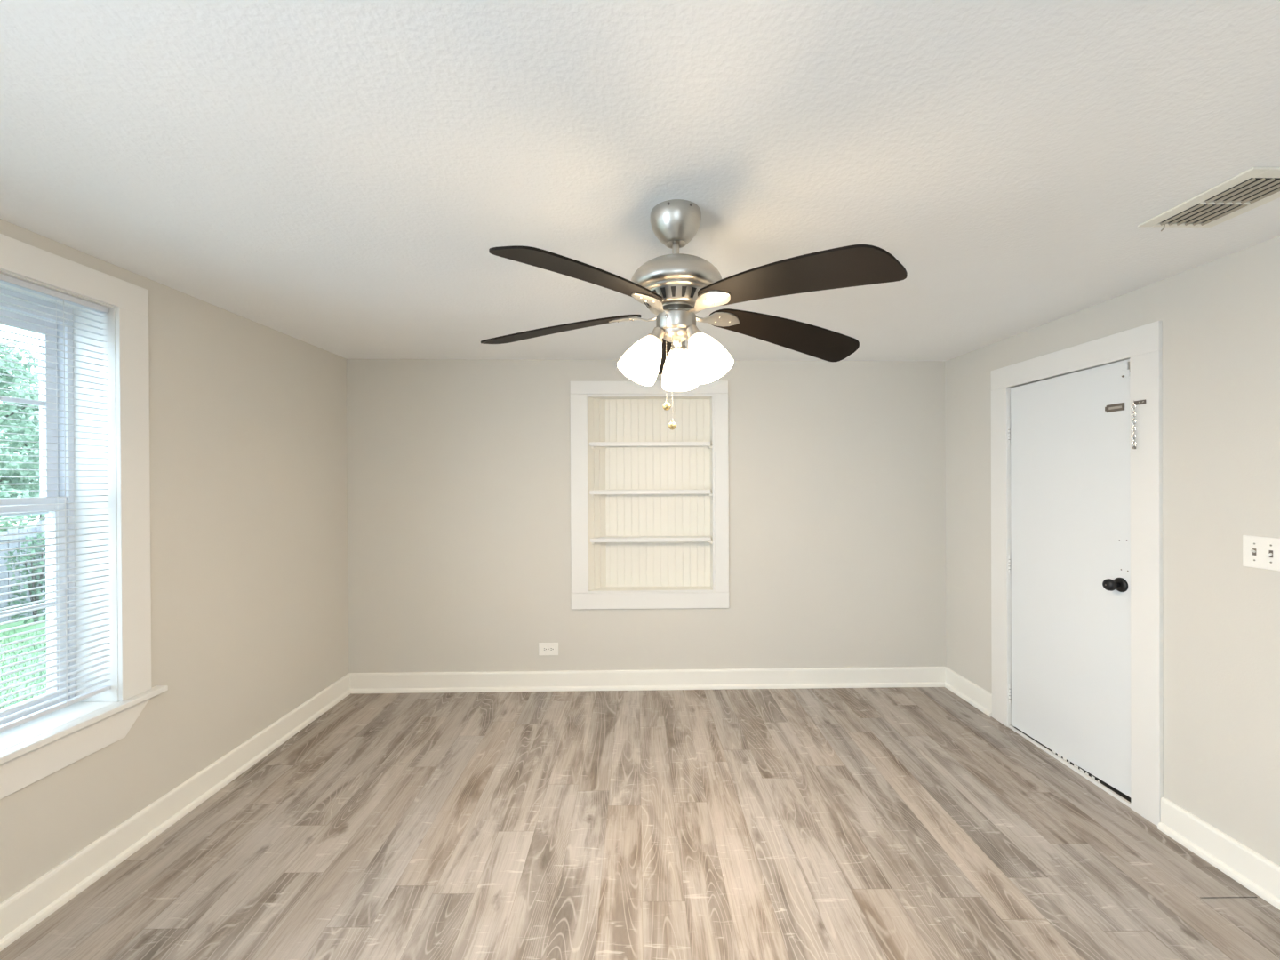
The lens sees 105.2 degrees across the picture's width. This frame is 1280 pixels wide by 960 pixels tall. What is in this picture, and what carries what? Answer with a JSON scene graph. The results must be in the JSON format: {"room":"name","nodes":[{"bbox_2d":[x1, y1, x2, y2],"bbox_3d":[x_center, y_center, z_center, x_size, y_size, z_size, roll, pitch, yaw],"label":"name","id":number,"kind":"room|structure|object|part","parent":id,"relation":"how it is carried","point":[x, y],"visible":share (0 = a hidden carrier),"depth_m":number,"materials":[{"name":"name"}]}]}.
{"room":"empty living room","nodes":[
{"label":"empty living room","id":0,"kind":"room"},
{"bbox_2d":[0,218,348,903],"bbox_3d":[-2.212,0.329,0.828,0.260,2.480,5.280,0,0,0],"label":"wall","id":1,"kind":"structure","parent":0,"point":[248,449],"depth_m":2.41,"materials":[{"name":"beige paint"}]},
{"bbox_2d":[0,233,167,799],"bbox_3d":[-2.185,0.117,1.365,0.310,1.825,1.460,0,0,0],"label":"window","id":2,"kind":"structure","parent":1,"relation":"in","point":[30,751],"depth_m":1.94,"materials":[{"name":"white plastic"}]},
{"bbox_3d":[-2.301,-0.240,1.369,0.028,0.743,1.100,0,0,0],"label":"sash","id":3,"kind":"part","parent":2,"relation":"part of","materials":[{"name":"white plastic"}]},
{"bbox_3d":[-2.264,0.467,1.371,0.004,0.699,1.024,0,0,0],"label":"glass pane","id":4,"kind":"part","parent":2,"relation":"part of","materials":[{"name":"clear glass"}]},
{"bbox_3d":[-2.264,0.467,1.371,0.028,0.799,1.100,0,0,0],"label":"sash","id":5,"kind":"part","parent":2,"relation":"part of","materials":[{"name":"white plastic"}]},
{"bbox_3d":[-2.301,-0.240,1.369,0.004,0.643,1.024,0,0,0],"label":"glass pane","id":6,"kind":"part","parent":2,"relation":"part of","materials":[{"name":"clear glass"}]},
{"bbox_3d":[-2.293,0.099,1.370,0.094,1.568,1.140,0,0,0],"label":"frame","id":7,"kind":"part","parent":2,"relation":"part of","materials":[{"name":"white plastic"}]},
{"bbox_2d":[0,272,110,732],"bbox_3d":[-2.115,0.076,1.370,0.036,1.510,1.130,0,0,0],"label":"window blind","id":8,"kind":"object","parent":2,"relation":"attached to","point":[4,279],"visible":1,"depth_m":1.76,"materials":[{"name":"white plastic"}]},
{"bbox_3d":[-2.112,0.823,1.372,0.024,0.016,1.130,0,0,0],"label":"rail","id":9,"kind":"part","parent":8,"relation":"part of","materials":[{"name":"white plastic"}]},
{"bbox_3d":[-2.128,0.082,1.787,0.002,1.480,0.002,0,0,0],"label":"ladder cord","id":10,"kind":"part","parent":8,"relation":"part of","materials":[{"name":"white fabric"}]},
{"label":"ladder cord","id":11,"kind":"part","parent":8,"relation":"part of","materials":[{"name":"white fabric"}]},
{"bbox_3d":[-2.114,0.082,1.799,0.002,1.480,0.002,0,0,0],"label":"lift cord","id":12,"kind":"part","parent":8,"relation":"part of","materials":[{"name":"white fabric"}]},
{"bbox_2d":[0,672,350,951],"bbox_3d":[-2.061,1.441,0.875,0.034,0.134,5.169,0,0,0],"label":"baseboard","id":13,"kind":"structure","parent":1,"relation":"attached to","point":[28,907],"depth_m":2.02,"materials":[{"name":"white wood"}]},
{"bbox_2d":[0,0,1279,360],"bbox_3d":[0.089,-0.908,0.948,4.900,0.147,5.700,0,0,0],"label":"ceiling","id":14,"kind":"structure","parent":0,"point":[340,178],"depth_m":1.26,"materials":[{"name":"white paint"}]},
{"bbox_2d":[480,199,907,430],"bbox_3d":[0.111,-0.502,1.609,1.333,0.696,1.281,0,0,0],"label":"ceiling fan","id":15,"kind":"object","parent":14,"relation":"hanging from","point":[675,287],"visible":1,"depth_m":1.47,"materials":[{"name":"brown wood"}]},
{"bbox_3d":[-0.271,-0.512,1.678,0.572,0.071,0.152,0,0,17],"label":"blade","id":16,"kind":"part","parent":15,"relation":"part of","materials":[{"name":"brown laminate"}]},
{"bbox_3d":[-0.117,-0.502,1.229,0.152,0.089,0.572,0,0,35],"label":"blade","id":17,"kind":"part","parent":15,"relation":"part of","materials":[{"name":"brown laminate"}]},
{"bbox_2d":[616,326,664,385],"bbox_3d":[0.006,-0.394,1.513,0.153,0.196,0.128,0,0,0],"label":"lampshade","id":18,"kind":"object","parent":15,"relation":"attached to","point":[641,364],"depth_m":1.49,"materials":[{"name":"white glass"}]},
{"bbox_3d":[0.081,-0.371,1.501,0.003,0.267,0.004,0,0,0],"label":"pull chain","id":19,"kind":"part","parent":15,"relation":"part of","materials":[{"name":"silver metal"}]},
{"bbox_3d":[0.107,-0.512,1.963,0.152,0.075,0.572,0,0,0],"label":"blade","id":20,"kind":"part","parent":15,"relation":"part of","materials":[{"name":"brown laminate"}]},
{"bbox_3d":[0.098,-0.325,1.494,0.003,0.294,0.004,0,0,0],"label":"pull chain","id":21,"kind":"part","parent":15,"relation":"part of","materials":[{"name":"silver metal"}]},
{"bbox_2d":[662,341,698,391],"bbox_3d":[0.139,-0.395,1.674,0.127,0.196,0.156,0,0,0],"label":"lampshade","id":22,"kind":"object","parent":15,"relation":"attached to","point":[683,380],"depth_m":1.63,"materials":[{"name":"white glass"}]},
{"bbox_2d":[686,324,733,383],"bbox_3d":[0.212,-0.395,1.476,0.140,0.196,0.131,0,0,0],"label":"lampshade","id":23,"kind":"object","parent":15,"relation":"attached to","point":[708,360],"depth_m":1.47,"materials":[{"name":"white glass"}]},
{"bbox_3d":[0.498,-0.496,1.690,0.572,0.108,0.152,0,0,-19],"label":"blade","id":24,"kind":"part","parent":15,"relation":"part of","materials":[{"name":"brown laminate"}]},
{"bbox_3d":[0.358,-0.492,1.236,0.152,0.113,0.572,0,0,-37],"label":"blade","id":25,"kind":"part","parent":15,"relation":"part of","materials":[{"name":"brown laminate"}]},
{"bbox_2d":[1137,167,1279,231],"bbox_3d":[1.783,-0.836,1.477,0.250,0.027,0.308,0,0,0],"label":"ceiling vent","id":26,"kind":"object","parent":14,"relation":"in","point":[1253,188],"visible":1,"depth_m":1.48,"materials":[{"name":"metal"}]},
{"bbox_2d":[0,687,1279,959],"bbox_3d":[0.102,1.527,0.930,4.900,0.060,5.650,0,0,0],"label":"floor","id":27,"kind":"structure","parent":0,"point":[890,823],"depth_m":1.98,"materials":[{"name":"grey wood"}]},
{"bbox_2d":[1008,725,1130,807],"bbox_3d":[2.219,1.469,2.566,0.020,0.025,0.726,0,0,-1],"label":"threshold","id":28,"kind":"object","parent":27,"relation":"on","point":[1074,767],"visible":0.97,"depth_m":2.49,"materials":[{"name":"white wood"}]},
{"bbox_2d":[346,359,945,672],"bbox_3d":[0.053,0.310,3.560,4.850,2.480,0.141,0,0,-1],"label":"wall","id":29,"kind":"structure","parent":0,"point":[459,470],"depth_m":3.49,"materials":[{"name":"beige paint"}]},
{"bbox_2d":[538,642,558,655],"bbox_3d":[-0.650,1.203,3.478,0.138,0.089,0.009,0,0,-1],"label":"wall outlet","id":30,"kind":"object","parent":29,"relation":"attached to","point":[544,648],"visible":1,"depth_m":3.48,"materials":[{"name":"white plastic"}]},
{"bbox_2d":[349,666,945,693],"bbox_3d":[0.076,1.423,3.478,4.270,0.134,0.033,0,0,-1],"label":"baseboard","id":31,"kind":"structure","parent":29,"relation":"attached to","point":[894,676],"depth_m":3.48,"materials":[{"name":"white wood"}]},
{"bbox_2d":[569,380,729,609],"bbox_3d":[0.070,0.105,3.542,1.125,1.619,0.140,0,0,-1],"label":"bookcase","id":32,"kind":"object","parent":29,"relation":"attached to","point":[650,500],"visible":0.99,"depth_m":3.60,"materials":[{"name":"white wood"}]},
{"bbox_3d":[-0.315,0.098,3.543,0.161,1.412,0.012,0,0,-44],"label":"panel","id":33,"kind":"part","parent":32,"relation":"part of","materials":[{"name":"white wood"}]},
{"bbox_3d":[0.066,-0.658,3.479,1.120,0.092,0.018,0,0,-1],"label":"frame rail","id":34,"kind":"part","parent":32,"relation":"part of","materials":[{"name":"white wood"}]},
{"bbox_3d":[0.072,0.086,3.548,0.865,0.028,0.104,0,0,-1],"label":"shelf","id":35,"kind":"part","parent":32,"relation":"part of","materials":[{"name":"white wood"}]},
{"bbox_3d":[0.070,-0.259,3.547,0.865,0.028,0.104,0,0,-1],"label":"shelf","id":36,"kind":"part","parent":32,"relation":"part of","materials":[{"name":"white wood"}]},
{"bbox_3d":[0.074,0.428,3.549,0.865,0.028,0.104,0,0,-1],"label":"shelf","id":37,"kind":"part","parent":32,"relation":"part of","materials":[{"name":"white wood"}]},
{"bbox_3d":[0.074,0.858,3.483,1.125,0.113,0.018,0,0,-1],"label":"frame rail","id":38,"kind":"part","parent":32,"relation":"part of","materials":[{"name":"white wood"}]},
{"bbox_3d":[0.077,0.794,3.553,0.912,0.014,0.122,0,0,-1],"label":"panel","id":39,"kind":"part","parent":32,"relation":"part of","materials":[{"name":"white wood"}]},
{"bbox_3d":[0.070,-0.602,3.549,0.912,0.016,0.122,0,0,-1],"label":"panel","id":40,"kind":"part","parent":32,"relation":"part of","materials":[{"name":"white wood"}]},
{"bbox_3d":[0.523,0.093,3.551,0.012,1.412,0.110,0,0,-1],"label":"panel","id":41,"kind":"part","parent":32,"relation":"part of","materials":[{"name":"white wood"}]},
{"bbox_2d":[944,235,1279,865],"bbox_3d":[2.519,0.305,0.835,0.550,2.480,5.430,0,0,-1],"label":"wall","id":42,"kind":"structure","parent":0,"point":[1220,317],"depth_m":1.93,"materials":[{"name":"beige paint"}]},
{"bbox_2d":[944,666,991,716],"bbox_3d":[2.196,1.413,3.290,0.031,0.134,0.463,0,0,-1],"label":"baseboard","id":43,"kind":"structure","parent":42,"relation":"attached to","point":[968,691],"depth_m":3.25,"materials":[{"name":"white wood"}]},
{"bbox_2d":[1008,359,1130,797],"bbox_3d":[2.205,0.457,2.572,0.109,2.017,0.738,0,0,-1],"label":"door","id":44,"kind":"structure","parent":42,"relation":"in","point":[1069,436],"depth_m":2.50,"materials":[{"name":"white paint"}]},
{"bbox_3d":[2.189,0.485,2.264,0.064,0.055,0.055,0,0,-1],"label":"knob","id":45,"kind":"part","parent":44,"relation":"part of","materials":[{"name":"black metal"}]},
{"bbox_2d":[990,320,1163,825],"bbox_3d":[2.259,0.401,2.567,0.118,2.160,0.974,0,0,-1],"label":"door frame","id":46,"kind":"structure","parent":42,"relation":"attached to","point":[1142,345],"depth_m":2.17,"materials":[{"name":"white wood"}]},
{"bbox_2d":[1131,399,1145,448],"bbox_3d":[2.196,-0.245,2.153,0.014,0.216,0.050,0,0,-1],"label":"chain","id":47,"kind":"object","parent":46,"relation":"hanging from","point":[1140,402],"visible":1,"depth_m":2.17,"materials":[{"name":"metal"}]},
{"bbox_3d":[2.199,-0.341,2.150,0.006,0.018,0.046,0,0,-1],"label":"plate","id":48,"kind":"part","parent":47,"relation":"part of","materials":[{"name":"metal"}]},
{"bbox_2d":[1157,797,1279,910],"bbox_3d":[2.245,1.421,0.225,0.031,0.134,3.712,0,0,-1],"label":"baseboard","id":49,"kind":"structure","parent":42,"relation":"attached to","point":[1245,866],"depth_m":1.86,"materials":[{"name":"white wood"}]},
{"bbox_2d":[1242,535,1279,571],"bbox_3d":[2.219,0.260,1.746,0.022,0.115,0.116,0,0,-1],"label":"light switch","id":50,"kind":"object","parent":42,"relation":"attached to","point":[1258,552],"visible":1,"depth_m":1.75,"materials":[{"name":"white plastic"}]},
{"label":"outside","id":51,"kind":"structure","parent":0,"visible":0},
{"bbox_2d":[0,524,47,709],"bbox_3d":[-18.417,2.437,19.787,31.400,0.001,40.200,0,0,0],"label":"lawn","id":52,"kind":"structure","parent":51,"point":[20,622],"depth_m":6.72,"materials":[{"name":"green plant"}]},
{"bbox_2d":[0,336,45,531],"bbox_3d":[-16.600,-0.535,11.499,5.128,6.086,4.690,0,0,22],"label":"shade tree","id":53,"kind":"object","parent":52,"relation":"on","point":[3,378],"visible":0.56,"depth_m":12.17,"materials":[{"name":"green plant"}]},
{"bbox_2d":[0,389,45,520],"bbox_3d":[-20.556,-0.314,16.435,4.558,5.657,5.084,0,0,-22],"label":"shade tree","id":54,"kind":"object","parent":52,"relation":"on","point":[2,435],"visible":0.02,"depth_m":15.47,"materials":[{"name":"green plant"}]},
{"bbox_3d":[-20.559,-0.850,16.434,4.558,4.585,5.084,0,0,-22],"label":"crown","id":55,"kind":"part","parent":54,"relation":"part of","materials":[{"name":"green plant"}]},
{"bbox_2d":[0,520,46,622],"bbox_3d":[-10.689,1.580,8.437,0.124,1.700,19.004,0,0,0],"label":"fence","id":56,"kind":"object","parent":52,"relation":"on","point":[12,538],"visible":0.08,"depth_m":8.39,"materials":[{"name":"grey wood"}]},
{"bbox_3d":[-10.698,2.085,8.436,0.046,0.090,19.000,0,0,0],"label":"rail","id":57,"kind":"part","parent":56,"relation":"part of","materials":[{"name":"grey wood"}]},
{"bbox_3d":[-10.703,0.965,8.433,0.046,0.090,19.000,0,0,0],"label":"rail","id":58,"kind":"part","parent":56,"relation":"part of","materials":[{"name":"grey wood"}]},
{"bbox_3d":[-10.677,1.579,8.745,0.096,1.700,0.100,0,0,0],"label":"post","id":59,"kind":"part","parent":56,"relation":"part of","materials":[{"name":"grey wood"}]},
{"bbox_2d":[3,532,46,623],"bbox_3d":[-10.216,1.660,8.338,0.716,1.580,0.803,0,0,33],"label":"bush","id":60,"kind":"object","parent":52,"relation":"on","point":[23,557],"visible":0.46,"depth_m":8.21,"materials":[{"name":"green plant"}]}
]}

